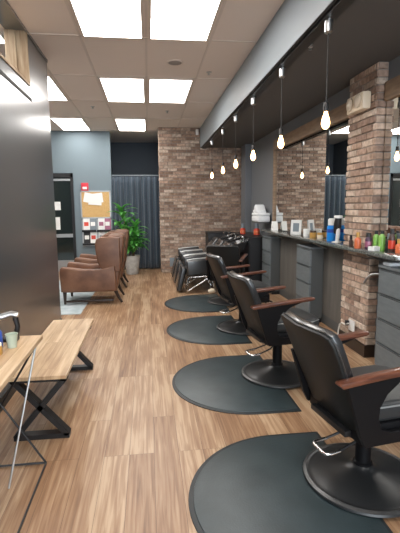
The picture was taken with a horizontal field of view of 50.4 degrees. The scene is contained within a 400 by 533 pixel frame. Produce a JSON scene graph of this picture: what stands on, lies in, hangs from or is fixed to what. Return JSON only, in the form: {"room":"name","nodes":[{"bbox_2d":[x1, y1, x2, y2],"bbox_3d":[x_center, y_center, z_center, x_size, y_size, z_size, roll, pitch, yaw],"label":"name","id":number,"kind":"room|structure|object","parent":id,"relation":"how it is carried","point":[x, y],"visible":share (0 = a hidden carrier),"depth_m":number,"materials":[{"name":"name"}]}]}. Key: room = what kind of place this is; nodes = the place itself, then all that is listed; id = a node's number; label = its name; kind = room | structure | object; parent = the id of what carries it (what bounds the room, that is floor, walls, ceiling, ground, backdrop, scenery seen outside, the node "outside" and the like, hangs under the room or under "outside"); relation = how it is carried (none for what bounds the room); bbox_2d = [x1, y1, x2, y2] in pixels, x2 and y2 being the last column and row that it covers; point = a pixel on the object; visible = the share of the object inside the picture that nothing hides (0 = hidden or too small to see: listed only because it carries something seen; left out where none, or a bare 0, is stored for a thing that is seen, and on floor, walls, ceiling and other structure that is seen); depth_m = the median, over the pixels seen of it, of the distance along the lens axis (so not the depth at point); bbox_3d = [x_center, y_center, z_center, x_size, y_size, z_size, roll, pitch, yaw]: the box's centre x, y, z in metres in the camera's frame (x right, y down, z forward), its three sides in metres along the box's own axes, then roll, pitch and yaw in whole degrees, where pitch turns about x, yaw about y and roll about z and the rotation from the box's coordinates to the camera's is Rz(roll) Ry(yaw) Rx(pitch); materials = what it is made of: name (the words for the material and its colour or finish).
{"room":"salon","nodes":[
{"label":"salon","id":0,"kind":"room"},
{"bbox_2d":[0,0,60,396],"bbox_3d":[-1.330,-0.202,0.785,0.185,3.200,8.920,-1,8,-7],"label":"wall","id":1,"kind":"structure","parent":0,"point":[29,273],"depth_m":4.00,"materials":[{"name":"grey paint"}]},
{"bbox_2d":[0,29,29,85],"bbox_3d":[-1.535,-1.746,2.190,0.207,0.505,3.960,-1,8,-7],"label":"trim","id":2,"kind":"structure","parent":1,"relation":"attached to","point":[16,57],"depth_m":4.10,"materials":[{"name":"brown wood"}]},
{"bbox_2d":[0,69,31,101],"bbox_3d":[-1.195,-1.098,0.263,0.006,0.030,8.090,-1,8,-7],"label":"trim","id":3,"kind":"structure","parent":1,"relation":"attached to","point":[2,73],"depth_m":3.70,"materials":[{"name":"grey metal"}]},
{"bbox_2d":[3,0,47,62],"bbox_3d":[-1.247,-1.774,0.578,0.013,0.030,8.910,-1,8,-7],"label":"trim","id":4,"kind":"structure","parent":1,"relation":"attached to","point":[5,1],"depth_m":4.02,"materials":[{"name":"grey metal"}]},
{"bbox_2d":[0,319,61,412],"bbox_3d":[-1.219,1.330,1.016,0.012,0.100,8.920,-1,8,-7],"label":"baseboard","id":5,"kind":"structure","parent":1,"relation":"attached to","point":[12,392],"depth_m":3.29,"materials":[{"name":"black metal"}]},
{"bbox_2d":[51,131,112,256],"bbox_3d":[-3.438,-1.477,9.849,2.770,3.200,0.200,-1,8,-7],"label":"wall","id":6,"kind":"structure","parent":0,"point":[86,155],"depth_m":9.72,"materials":[{"name":"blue paint"}]},
{"bbox_2d":[53,173,76,271],"bbox_3d":[-3.192,-1.007,9.869,0.580,2.260,0.110,-1,8,-7],"label":"door","id":7,"kind":"structure","parent":6,"relation":"in","point":[63,182],"depth_m":9.84,"materials":[{"name":"black metal"}]},
{"bbox_2d":[81,183,88,190],"bbox_3d":[-2.647,-1.830,9.766,0.160,0.180,0.055,-1,8,-7],"label":"fire alarm","id":8,"kind":"object","parent":6,"relation":"attached to","point":[84,186],"visible":1,"depth_m":9.75,"materials":[{"name":"red plastic"}]},
{"bbox_2d":[80,190,111,218],"bbox_3d":[-2.417,-1.437,9.863,0.690,0.640,0.030,-1,8,-7],"label":"corkboard","id":9,"kind":"object","parent":6,"relation":"attached to","point":[87,211],"visible":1,"depth_m":9.87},
{"bbox_2d":[83,192,91,202],"bbox_3d":[-2.551,-1.581,9.816,0.300,0.269,0.003,-1,8,-7],"label":"paper","id":10,"kind":"object","parent":9,"relation":"attached to","point":[86,195],"visible":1,"depth_m":9.80,"materials":[{"name":"white paper"}]},
{"bbox_2d":[88,198,101,204],"bbox_3d":[-2.430,-1.504,9.836,0.310,0.180,0.003,-1,8,-7],"label":"paper","id":11,"kind":"object","parent":9,"relation":"attached to","point":[91,201],"visible":1,"depth_m":9.83,"materials":[{"name":"white paper"}]},
{"bbox_2d":[92,193,102,201],"bbox_3d":[-2.372,-1.585,9.835,0.262,0.244,0.003,-1,8,-7],"label":"paper","id":12,"kind":"object","parent":9,"relation":"attached to","point":[95,195],"visible":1,"depth_m":9.83,"materials":[{"name":"white paper"}]},
{"bbox_2d":[82,219,111,245],"bbox_3d":[-2.407,-0.789,9.925,0.680,0.620,0.090,-1,8,-7],"label":"magazine rack","id":13,"kind":"object","parent":6,"relation":"attached to","point":[97,230],"visible":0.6,"depth_m":9.90,"materials":[{"name":"silver metal"}]},
{"bbox_2d":[83,219,89,229],"bbox_3d":[-2.631,-0.980,9.861,0.150,0.259,0.035,-1,8,-7],"label":"magazine","id":14,"kind":"object","parent":13,"relation":"in","point":[86,222],"visible":1,"depth_m":9.86,"materials":[{"name":"white paper"}]},
{"bbox_2d":[84,232,90,242],"bbox_3d":[-2.629,-0.673,9.905,0.150,0.259,0.035,-1,8,-7],"label":"magazine","id":15,"kind":"object","parent":13,"relation":"in","point":[87,239],"visible":1,"depth_m":9.90,"materials":[{"name":"black paper"}]},
{"bbox_2d":[90,219,96,229],"bbox_3d":[-2.482,-0.984,9.879,0.150,0.259,0.035,-1,8,-7],"label":"magazine","id":16,"kind":"object","parent":13,"relation":"in","point":[93,225],"visible":1,"depth_m":9.88,"materials":[{"name":"grey paper"}]},
{"bbox_2d":[90,232,96,242],"bbox_3d":[-2.480,-0.677,9.923,0.150,0.259,0.035,-1,8,-7],"label":"magazine","id":17,"kind":"object","parent":13,"relation":"in","point":[93,235],"visible":0.93,"depth_m":9.92,"materials":[{"name":"white paper"}]},
{"bbox_2d":[98,218,104,229],"bbox_3d":[-2.294,-0.989,9.902,0.150,0.259,0.035,-1,8,-7],"label":"magazine","id":18,"kind":"object","parent":13,"relation":"in","point":[101,222],"visible":1,"depth_m":9.89,"materials":[{"name":"white paper"}]},
{"bbox_2d":[104,218,110,229],"bbox_3d":[-2.155,-0.993,9.918,0.150,0.259,0.035,-1,8,-7],"label":"magazine","id":19,"kind":"object","parent":13,"relation":"in","point":[107,224],"visible":1,"depth_m":9.91,"materials":[{"name":"pink paper"}]},
{"bbox_2d":[111,175,160,268],"bbox_3d":[-1.488,-1.045,10.045,1.130,2.197,0.107,-1,8,-7],"label":"curtain","id":20,"kind":"object","parent":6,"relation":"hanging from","point":[142,193],"visible":0.7,"depth_m":10.00,"materials":[{"name":"fabric"}]},
{"bbox_2d":[110,141,158,176],"bbox_3d":[-1.592,-1.629,10.806,1.530,3.200,2.120,-1,8,-7],"label":"wall","id":21,"kind":"structure","parent":0,"point":[127,158],"depth_m":11.48,"materials":[{"name":"grey paint"}]},
{"bbox_2d":[0,0,283,142],"bbox_3d":[-1.184,-2.331,3.950,6.300,0.120,16.100,-1,8,-7],"label":"ceiling","id":22,"kind":"structure","parent":0,"point":[240,20],"depth_m":4.98,"materials":[{"name":"beige tile"}]},
{"bbox_2d":[0,32,4,43],"bbox_3d":[-2.210,-2.226,3.753,0.610,0.013,1.320,-1,8,-7],"label":"recessed light","id":23,"kind":"object","parent":22,"relation":"in","point":[1,35],"visible":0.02,"depth_m":4.31,"materials":[{"name":"white"}]},
{"bbox_2d":[47,75,68,100],"bbox_3d":[-2.333,-2.567,6.152,0.610,0.013,1.320,-1,8,-7],"label":"recessed light","id":24,"kind":"object","parent":22,"relation":"in","point":[55,93],"visible":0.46,"depth_m":6.33,"materials":[{"name":"white plastic"}]},
{"bbox_2d":[50,117,90,130],"bbox_3d":[-2.657,-2.943,8.806,0.610,0.013,1.320,-1,8,-7],"label":"recessed light","id":25,"kind":"object","parent":22,"relation":"in","point":[63,123],"visible":0.9,"depth_m":8.70,"materials":[{"name":"white plastic"}]},
{"bbox_2d":[68,0,143,38],"bbox_3d":[-0.798,-2.224,3.652,0.610,0.013,1.320,-1,8,-7],"label":"recessed light","id":26,"kind":"object","parent":22,"relation":"in","point":[120,19],"visible":1,"depth_m":3.85,"materials":[{"name":"white plastic"}]},
{"bbox_2d":[98,77,144,102],"bbox_3d":[-1.121,-2.599,6.296,0.610,0.013,1.320,-1,8,-7],"label":"recessed light","id":27,"kind":"object","parent":22,"relation":"in","point":[115,89],"visible":1,"depth_m":6.19,"materials":[{"name":"white plastic"}]},
{"bbox_2d":[114,118,145,130],"bbox_3d":[-1.446,-2.974,8.950,0.610,0.013,1.320,-1,8,-7],"label":"recessed light","id":28,"kind":"object","parent":22,"relation":"in","point":[123,124],"visible":1,"depth_m":8.86,"materials":[{"name":"white plastic"}]},
{"bbox_2d":[29,0,256,131],"bbox_3d":[-1.615,-2.117,2.911,4.768,0.008,13.700,-1,8,-7],"label":"trim","id":29,"kind":"structure","parent":22,"relation":"attached to","point":[65,1],"depth_m":5.50,"materials":[{"name":"beige metal"}]},
{"bbox_2d":[148,78,193,102],"bbox_3d":[-0.466,-2.615,6.374,0.610,0.013,1.320,-1,8,-7],"label":"recessed light","id":30,"kind":"object","parent":22,"relation":"in","point":[160,90],"visible":1,"depth_m":6.27,"materials":[{"name":"white plastic"}]},
{"bbox_2d":[167,59,182,64],"bbox_3d":[-0.298,-2.429,5.067,0.200,0.015,0.200,-1,8,-7],"label":"ceiling speaker","id":31,"kind":"object","parent":22,"relation":"attached to","point":[172,61],"visible":1,"depth_m":5.04,"materials":[{"name":"beige"}]},
{"bbox_2d":[168,61,181,64],"bbox_3d":[-0.298,-2.424,5.068,0.160,0.004,0.160,-1,8,-7],"label":"speaker grille","id":32,"kind":"object","parent":31,"relation":"attached to","point":[169,62],"depth_m":5.05,"materials":[{"name":"brown"}]},
{"bbox_2d":[149,0,222,41],"bbox_3d":[-0.143,-2.241,3.729,0.610,0.013,1.320,-1,8,-7],"label":"recessed light","id":33,"kind":"object","parent":22,"relation":"in","point":[174,20],"visible":1,"depth_m":3.89,"materials":[{"name":"white plastic"}]},
{"bbox_2d":[158,127,240,272],"bbox_3d":[0.050,-1.494,9.759,1.925,3.200,0.350,-1,8,-7],"label":"wall","id":34,"kind":"structure","parent":0,"point":[159,127],"depth_m":9.56,"materials":[{"name":"brown brick"}]},
{"bbox_2d":[200,0,332,147],"bbox_3d":[0.801,-1.924,2.933,0.019,0.432,13.090,-1,8,-7],"label":"ceiling beam","id":35,"kind":"structure","parent":34,"relation":"attached to","point":[293,18],"depth_m":4.12,"materials":[{"name":"grey paint"}]},
{"bbox_2d":[0,267,399,532],"bbox_3d":[-1.155,0.955,4.420,6.300,0.120,16.100,-1,8,-7],"label":"floor","id":36,"kind":"structure","parent":0,"point":[131,457],"depth_m":2.90,"materials":[{"name":"wood"}]},
{"bbox_2d":[0,335,46,532],"bbox_3d":[-1.049,0.882,1.729,0.490,0.776,1.465,-1,8,-7],"label":"console table","id":37,"kind":"object","parent":36,"relation":"on","point":[11,360],"visible":1,"depth_m":2.27,"materials":[{"name":"brown wood"}]},
{"bbox_2d":[0,311,19,341],"bbox_3d":[-1.051,0.324,2.300,0.149,0.168,0.066,-1,8,-7],"label":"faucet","id":38,"kind":"object","parent":37,"relation":"on","point":[6,315],"visible":0.7,"depth_m":2.29,"materials":[{"name":"black"}]},
{"bbox_2d":[5,332,17,348],"bbox_3d":[-0.978,0.384,2.209,0.064,0.072,0.064,-1,8,-7],"label":"paper cup","id":39,"kind":"object","parent":37,"relation":"on","point":[11,337],"visible":1,"depth_m":2.19,"materials":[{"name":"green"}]},
{"bbox_2d":[9,319,93,441],"bbox_3d":[-1.109,0.817,3.368,0.370,0.450,1.380,-1,8,-7],"label":"wooden bench","id":40,"kind":"object","parent":36,"relation":"on","point":[62,341],"visible":0.88,"depth_m":2.85,"materials":[{"name":"brown wood"}]},
{"bbox_2d":[59,280,93,314],"bbox_3d":[-2.908,0.496,7.294,2.120,0.008,2.900,-1,8,-7],"label":"area rug","id":41,"kind":"object","parent":36,"relation":"on","point":[74,308],"visible":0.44,"depth_m":6.64,"materials":[{"name":"white fabric"}]},
{"bbox_2d":[59,233,125,304],"bbox_3d":[-1.688,0.013,6.835,0.977,1.064,0.740,-1,8,-7],"label":"wingback armchair","id":42,"kind":"object","parent":41,"relation":"on","point":[105,275],"visible":1,"depth_m":6.50,"materials":[{"name":"brown leather"}]},
{"bbox_2d":[74,229,128,287],"bbox_3d":[-1.826,-0.159,8.046,0.977,1.064,0.740,-1,8,-7],"label":"wingback armchair","id":43,"kind":"object","parent":41,"relation":"on","point":[84,258],"visible":0.38,"depth_m":7.78,"materials":[{"name":"brown leather"}]},
{"bbox_2d":[106,203,148,274],"bbox_3d":[-1.573,-0.612,9.392,0.938,1.584,0.876,-2,8,-12],"label":"potted plant","id":44,"kind":"object","parent":36,"relation":"on","point":[132,260],"visible":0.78,"depth_m":9.35,"materials":[{"name":"green plant"}]},
{"bbox_2d":[171,246,198,276],"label":"chair","id":45,"kind":"object","parent":36,"relation":"on","point":[176,258],"depth_m":9.07,"materials":[{"name":"black leather"}]},
{"bbox_2d":[173,249,206,285],"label":"chair","id":46,"kind":"object","parent":36,"relation":"on","point":[198,251],"depth_m":8.32,"materials":[{"name":"black leather"}]},
{"bbox_2d":[175,253,215,292],"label":"chair","id":47,"kind":"object","parent":36,"relation":"on","point":[194,265],"depth_m":7.32,"materials":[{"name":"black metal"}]},
{"bbox_2d":[165,294,229,312],"bbox_3d":[-0.093,0.566,6.610,0.915,0.014,1.210,-1,8,-7],"label":"floor mat","id":48,"kind":"object","parent":36,"relation":"on","point":[188,303],"visible":0.98,"depth_m":6.47,"materials":[{"name":"black rubber"}]},
{"bbox_2d":[205,245,247,305],"bbox_3d":[0.428,0.091,6.598,0.636,0.920,0.860,2,8,15],"label":"chair","id":49,"kind":"object","parent":48,"relation":"on","point":[230,254],"visible":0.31,"depth_m":6.25,"materials":[{"name":"black leather"}]},
{"bbox_2d":[167,315,251,344],"bbox_3d":[0.049,0.765,5.201,0.915,0.014,1.210,-1,8,-7],"label":"floor mat","id":50,"kind":"object","parent":36,"relation":"on","point":[197,330],"visible":0.98,"depth_m":5.04,"materials":[{"name":"black rubber"}]},
{"bbox_2d":[205,253,272,334],"bbox_3d":[0.514,0.295,5.161,0.860,0.920,0.636,-3,8,-15],"label":"chair","id":51,"kind":"object","parent":50,"relation":"on","point":[225,290],"visible":0.6,"depth_m":5.03,"materials":[{"name":"black leather"}]},
{"bbox_2d":[203,231,233,277],"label":"chair","id":52,"kind":"object","parent":36,"relation":"on","point":[213,240],"depth_m":8.96,"materials":[{"name":"black leather"}]},
{"bbox_2d":[211,231,233,240],"bbox_3d":[0.477,-0.590,8.979,0.489,0.321,0.496,-1,8,-7],"label":"bowl","id":53,"kind":"object","parent":52,"relation":"on","point":[214,238],"depth_m":8.96,"materials":[{"name":"black metal"}]},
{"bbox_2d":[205,231,231,245],"bbox_3d":[0.421,-0.342,9.536,0.560,0.875,0.410,-1,8,-7],"label":"storage cabinet","id":54,"kind":"object","parent":36,"relation":"on","point":[209,234],"visible":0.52,"depth_m":9.29,"materials":[{"name":"black"}]},
{"bbox_2d":[214,233,240,244],"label":"chair","id":55,"kind":"object","parent":36,"relation":"on","point":[218,242],"depth_m":8.27,"materials":[{"name":"black leather"}]},
{"bbox_2d":[216,233,240,243],"bbox_3d":[0.561,-0.492,8.290,0.489,0.321,0.496,-1,8,-7],"label":"bowl","id":56,"kind":"object","parent":55,"relation":"on","point":[220,241],"depth_m":8.27,"materials":[{"name":"black metal"}]},
{"bbox_2d":[222,235,249,251],"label":"sink","id":57,"kind":"object","parent":36,"relation":"on","point":[242,243],"depth_m":7.53,"materials":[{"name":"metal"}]},
{"bbox_2d":[229,235,249,251],"bbox_3d":[0.646,-0.395,7.602,0.489,0.321,0.496,-1,8,-7],"label":"bowl","id":58,"kind":"object","parent":57,"relation":"on","point":[242,243],"depth_m":7.52,"materials":[{"name":"black metal"}]},
{"bbox_2d":[172,355,300,414],"bbox_3d":[0.218,0.985,3.656,0.915,0.014,1.210,-1,8,-7],"label":"floor mat","id":59,"kind":"object","parent":36,"relation":"on","point":[217,384],"visible":0.97,"depth_m":3.46,"materials":[{"name":"black rubber"}]},
{"bbox_2d":[227,271,318,388],"bbox_3d":[0.681,0.500,3.715,0.860,0.920,0.636,-3,8,-15],"label":"chair","id":60,"kind":"object","parent":59,"relation":"on","point":[264,323],"visible":0.82,"depth_m":3.57,"materials":[{"name":"black leather"}]},
{"bbox_2d":[232,232,262,281],"bbox_3d":[0.993,-0.213,8.581,0.385,0.880,1.550,-1,8,-7],"label":"base cabinet","id":61,"kind":"object","parent":36,"relation":"on","point":[254,249],"visible":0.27,"depth_m":7.84,"materials":[{"name":"black"}]},
{"bbox_2d":[240,223,245,233],"bbox_3d":[0.863,-0.761,8.564,0.112,0.210,0.111,-1,8,-7],"label":"spray bottle","id":62,"kind":"object","parent":61,"relation":"on","point":[242,230],"visible":0.99,"depth_m":8.53,"materials":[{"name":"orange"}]},
{"bbox_2d":[254,223,259,234],"bbox_3d":[1.105,-0.727,8.273,0.122,0.220,0.120,-1,8,-7],"label":"spray bottle","id":63,"kind":"object","parent":61,"relation":"on","point":[256,230],"visible":0.99,"depth_m":8.23,"materials":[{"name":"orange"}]},
{"bbox_2d":[262,235,279,293],"bbox_3d":[1.225,-0.041,7.378,0.176,0.975,0.520,-1,8,-7],"label":"base cabinet","id":64,"kind":"object","parent":36,"relation":"on","point":[270,244],"visible":0.84,"depth_m":7.16,"materials":[{"name":"grey wood"}]},
{"bbox_2d":[188,431,392,532],"bbox_3d":[0.399,1.193,2.181,0.915,0.014,1.210,-1,8,-7],"label":"floor mat","id":65,"kind":"object","parent":36,"relation":"on","point":[258,484],"visible":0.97,"depth_m":2.20,"materials":[{"name":"black rubber"}]},
{"bbox_2d":[281,311,399,517],"bbox_3d":[0.887,0.704,2.274,0.860,0.920,0.636,-3,8,-16],"label":"chair","id":66,"kind":"object","parent":65,"relation":"on","point":[362,403],"visible":1,"depth_m":2.14,"materials":[{"name":"black leather"}]},
{"bbox_2d":[295,244,323,321],"bbox_3d":[1.440,0.207,5.628,0.176,0.975,0.520,-1,8,-7],"label":"base cabinet","id":67,"kind":"object","parent":36,"relation":"on","point":[310,257],"visible":0.77,"depth_m":5.42,"materials":[{"name":"grey wood"}]},
{"bbox_2d":[375,264,399,367],"bbox_3d":[1.692,0.499,3.564,0.176,0.975,0.520,-1,8,-7],"label":"base cabinet","id":68,"kind":"object","parent":36,"relation":"on","point":[387,346],"visible":0.94,"depth_m":3.60,"materials":[{"name":"grey wood"}]},
{"bbox_2d":[207,0,399,147],"bbox_3d":[1.290,-1.961,3.136,1.000,0.425,13.400,-1,8,-7],"label":"ceiling","id":69,"kind":"structure","parent":0,"point":[366,34],"depth_m":3.95,"materials":[{"name":"grey paint"}]},
{"bbox_2d":[201,0,354,148],"bbox_3d":[0.860,-1.707,2.971,0.120,0.025,13.070,-1,8,-7],"label":"track","id":70,"kind":"object","parent":69,"relation":"attached to","point":[316,29],"visible":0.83,"depth_m":3.59,"materials":[{"name":"black metal"}]},
{"bbox_2d":[221,129,224,173],"bbox_3d":[0.382,-1.912,7.081,0.060,0.722,0.060,-1,8,-7],"label":"pendant lamp","id":71,"kind":"object","parent":70,"relation":"hanging from","point":[222,130],"visible":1,"depth_m":7.09,"materials":[{"name":"beige glass"}]},
{"bbox_2d":[234,115,237,167],"bbox_3d":[0.509,-1.764,6.039,0.060,0.722,0.060,-1,8,-7],"label":"pendant lamp","id":72,"kind":"object","parent":70,"relation":"hanging from","point":[236,116],"visible":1,"depth_m":6.05,"materials":[{"name":"beige glass"}]},
{"bbox_2d":[251,97,255,160],"bbox_3d":[0.632,-1.622,5.036,0.060,0.722,0.060,-1,8,-7],"label":"pendant lamp","id":73,"kind":"object","parent":70,"relation":"hanging from","point":[253,99],"visible":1,"depth_m":5.04,"materials":[{"name":"beige glass"}]},
{"bbox_2d":[278,67,284,148],"bbox_3d":[0.762,-1.472,3.974,0.060,0.722,0.060,-1,8,-7],"label":"pendant lamp","id":74,"kind":"object","parent":70,"relation":"hanging from","point":[282,69],"visible":1,"depth_m":3.98,"materials":[{"name":"beige glass"}]},
{"bbox_2d":[321,19,332,128],"bbox_3d":[0.885,-1.329,2.962,0.060,0.722,0.060,-1,8,-7],"label":"pendant lamp","id":75,"kind":"object","parent":70,"relation":"hanging from","point":[328,25],"visible":1,"depth_m":2.96,"materials":[{"name":"white glass"}]},
{"bbox_2d":[323,102,328,111],"bbox_3d":[0.887,-1.124,2.991,0.040,0.065,0.039,-1,8,-7],"label":"socket","id":76,"kind":"object","parent":75,"relation":"attached to","point":[326,105],"depth_m":2.98,"materials":[{"name":"silver metal"}]},
{"bbox_2d":[251,56,399,342],"bbox_3d":[1.870,-0.624,3.549,0.220,3.200,13.700,-1,8,-7],"label":"wall","id":77,"kind":"structure","parent":0,"point":[262,166],"depth_m":6.44,"materials":[{"name":"grey paint"}]},
{"bbox_2d":[241,144,251,231],"bbox_3d":[1.009,-1.224,9.310,0.140,2.775,0.400,-1,8,-7],"label":"trim","id":78,"kind":"structure","parent":77,"relation":"attached to","point":[246,162],"depth_m":9.09,"materials":[{"name":"grey paint"}]},
{"bbox_2d":[272,102,349,240],"bbox_3d":[1.456,-1.204,5.944,0.045,1.500,2.890,-1,8,-7],"label":"wall mirror","id":79,"kind":"object","parent":77,"relation":"attached to","point":[310,169],"visible":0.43,"depth_m":5.61,"materials":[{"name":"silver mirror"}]},
{"bbox_2d":[279,289,374,357],"bbox_3d":[1.822,0.945,3.460,0.015,0.120,13.100,-1,8,-7],"label":"baseboard","id":80,"kind":"structure","parent":77,"relation":"attached to","point":[327,321],"depth_m":5.36,"materials":[{"name":"grey wood"}]},
{"bbox_2d":[261,229,399,261],"bbox_3d":[1.435,-0.302,5.433,0.245,0.128,4.180,-1,8,-7],"label":"countertop","id":81,"kind":"structure","parent":77,"relation":"attached to","point":[393,256],"depth_m":4.48,"materials":[{"name":"stone"}]},
{"bbox_2d":[271,221,277,230],"bbox_3d":[1.252,-0.683,7.127,0.090,0.150,0.120,-1,8,-7],"label":"tent card","id":82,"kind":"object","parent":81,"relation":"on","point":[274,226],"visible":0.87,"depth_m":7.09,"materials":[{"name":"white paper"}]},
{"bbox_2d":[290,220,301,234],"bbox_3d":[1.371,-0.555,6.022,0.150,0.211,0.100,4,9,31],"label":"picture frame","id":83,"kind":"object","parent":81,"relation":"on","point":[296,225],"visible":0.98,"depth_m":6.00,"materials":[{"name":"white plastic"}]},
{"bbox_2d":[293,223,298,231],"bbox_3d":[1.360,-0.552,6.004,0.110,0.150,0.029,4,9,31],"label":"picture","id":84,"kind":"object","parent":83,"relation":"attached to","point":[295,225],"depth_m":6.00,"materials":[{"name":"grey paper"}]},
{"bbox_2d":[303,229,309,236],"bbox_3d":[1.423,-0.452,5.675,0.094,0.100,0.118,3,9,25],"label":"mug","id":85,"kind":"object","parent":81,"relation":"on","point":[306,232],"visible":0.94,"depth_m":5.65,"materials":[{"name":"white ceramic"}]},
{"bbox_2d":[309,230,316,237],"bbox_3d":[1.455,-0.418,5.470,0.090,0.090,0.090,-1,8,-7],"label":"jar","id":86,"kind":"object","parent":81,"relation":"on","point":[312,234],"visible":1,"depth_m":5.44,"materials":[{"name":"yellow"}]},
{"bbox_2d":[326,218,335,240],"bbox_3d":[1.522,-0.425,4.908,0.112,0.262,0.112,-1,8,-7],"label":"bottle","id":87,"kind":"object","parent":81,"relation":"on","point":[331,236],"visible":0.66,"depth_m":4.87,"materials":[{"name":"blue plastic"}]},
{"bbox_2d":[332,215,342,242],"bbox_3d":[1.517,-0.414,4.696,0.104,0.300,0.123,-1,8,-7],"label":"bottle","id":88,"kind":"object","parent":81,"relation":"on","point":[338,218],"visible":1,"depth_m":4.66,"materials":[{"name":"white plastic"}]},
{"bbox_2d":[354,232,360,248],"bbox_3d":[1.514,-0.251,4.077,0.062,0.154,0.061,-1,8,-7],"label":"bottle","id":89,"kind":"object","parent":81,"relation":"on","point":[357,242],"visible":1,"depth_m":4.06,"materials":[{"name":"orange plastic"}]},
{"bbox_2d":[365,233,371,248],"bbox_3d":[1.580,-0.239,3.990,0.062,0.154,0.061,-1,8,-7],"label":"bottle","id":90,"kind":"object","parent":81,"relation":"on","point":[368,241],"visible":0.83,"depth_m":3.97,"materials":[{"name":"purple plastic"}]},
{"bbox_2d":[368,246,379,250],"bbox_3d":[1.591,-0.165,3.874,0.090,0.038,0.070,-5,9,-27],"label":"box","id":91,"kind":"object","parent":81,"relation":"on","point":[370,248],"visible":1,"depth_m":3.85,"materials":[{"name":"white cardboard"}]},
{"bbox_2d":[372,231,378,245],"bbox_3d":[1.640,-0.244,3.956,0.060,0.172,0.059,-1,8,-7],"label":"bottle","id":92,"kind":"object","parent":81,"relation":"on","point":[376,236],"visible":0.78,"depth_m":3.93,"materials":[{"name":"green plastic"}]},
{"bbox_2d":[378,231,385,250],"bbox_3d":[1.655,-0.234,3.868,0.060,0.177,0.059,-1,8,-7],"label":"bottle","id":93,"kind":"object","parent":81,"relation":"on","point":[381,241],"visible":0.97,"depth_m":3.85,"materials":[{"name":"green plastic"}]},
{"bbox_2d":[383,261,399,266],"bbox_3d":[1.670,-0.023,3.660,0.140,0.030,0.120,-1,8,-7],"label":"folded cloth","id":94,"kind":"object","parent":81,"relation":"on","point":[389,263],"visible":1,"depth_m":3.63,"materials":[{"name":"white fabric"}]},
{"bbox_2d":[388,229,395,251],"bbox_3d":[1.686,-0.230,3.735,0.059,0.205,0.058,-1,8,-7],"label":"bottle","id":95,"kind":"object","parent":81,"relation":"on","point":[391,241],"visible":0.98,"depth_m":3.71,"materials":[{"name":"red"}]},
{"bbox_2d":[395,239,399,252],"bbox_3d":[1.709,-0.175,3.643,0.063,0.121,0.062,-1,8,-7],"label":"bottle","id":96,"kind":"object","parent":81,"relation":"on","point":[397,246],"visible":1,"depth_m":3.63,"materials":[{"name":"orange plastic"}]},
{"bbox_2d":[337,319,354,333],"bbox_3d":[1.545,0.672,4.538,0.058,0.260,0.323,-1,8,-7],"label":"wall outlet","id":97,"kind":"object","parent":77,"relation":"attached to","point":[350,323],"visible":0.94,"depth_m":4.46,"materials":[{"name":"white plastic"}]},
{"bbox_2d":[346,91,370,114],"bbox_3d":[1.518,-1.574,4.109,0.114,0.160,0.330,-1,8,-7],"label":"emergency light","id":98,"kind":"object","parent":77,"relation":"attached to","point":[360,102],"visible":1,"depth_m":4.00,"materials":[{"name":"beige plastic"}]},
{"bbox_2d":[363,273,378,283],"bbox_3d":[1.637,0.112,4.013,0.029,0.126,0.216,-6,10,-35],"label":"hook","id":99,"kind":"object","parent":77,"relation":"attached to","point":[372,274],"visible":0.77,"depth_m":4.03,"materials":[{"name":"silver metal"}]},
{"bbox_2d":[380,75,399,246],"bbox_3d":[1.893,-0.699,2.372,0.045,1.500,3.203,-1,8,-7],"label":"wall mirror","id":100,"kind":"object","parent":77,"relation":"attached to","point":[390,204],"visible":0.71,"depth_m":3.80,"materials":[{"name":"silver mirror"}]},
{"bbox_3d":[1.139,-0.821,7.877,0.240,0.020,0.500,-1,8,-7],"label":"wall shelf","id":101,"kind":"object","parent":77,"relation":"attached to","visible":0},
{"bbox_2d":[252,215,269,221],"bbox_3d":[1.121,-0.884,7.846,0.230,0.115,0.470,-1,8,-7],"label":"folded towel","id":102,"kind":"object","parent":101,"relation":"on","point":[255,218],"visible":0.89,"depth_m":7.62,"materials":[{"name":"white fabric"}]},
{"bbox_2d":[252,213,269,215],"bbox_3d":[1.120,-0.966,7.834,0.230,0.050,0.470,-1,8,-7],"label":"folded towel","id":103,"kind":"object","parent":102,"relation":"on","point":[256,214],"visible":0.96,"depth_m":7.61,"materials":[{"name":"white fabric"}]},
{"bbox_2d":[253,204,265,212],"bbox_3d":[1.108,-1.078,7.913,0.180,0.150,0.330,-1,8,-7],"label":"towel","id":104,"kind":"object","parent":103,"relation":"on","point":[257,208],"visible":1,"depth_m":7.83,"materials":[{"name":"white fabric"}]},
{"bbox_2d":[340,62,388,344],"bbox_3d":[1.644,-0.514,4.300,0.096,2.775,0.532,-1,8,-7],"label":"wall pillar","id":105,"kind":"structure","parent":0,"point":[376,63],"depth_m":4.16,"materials":[{"name":"brown brick"}]},
{"bbox_2d":[339,329,374,357],"bbox_3d":[1.643,0.800,4.485,0.122,0.120,0.582,-1,8,-7],"label":"baseboard","id":106,"kind":"structure","parent":105,"relation":"attached to","point":[366,351],"depth_m":4.26,"materials":[{"name":"black wood"}]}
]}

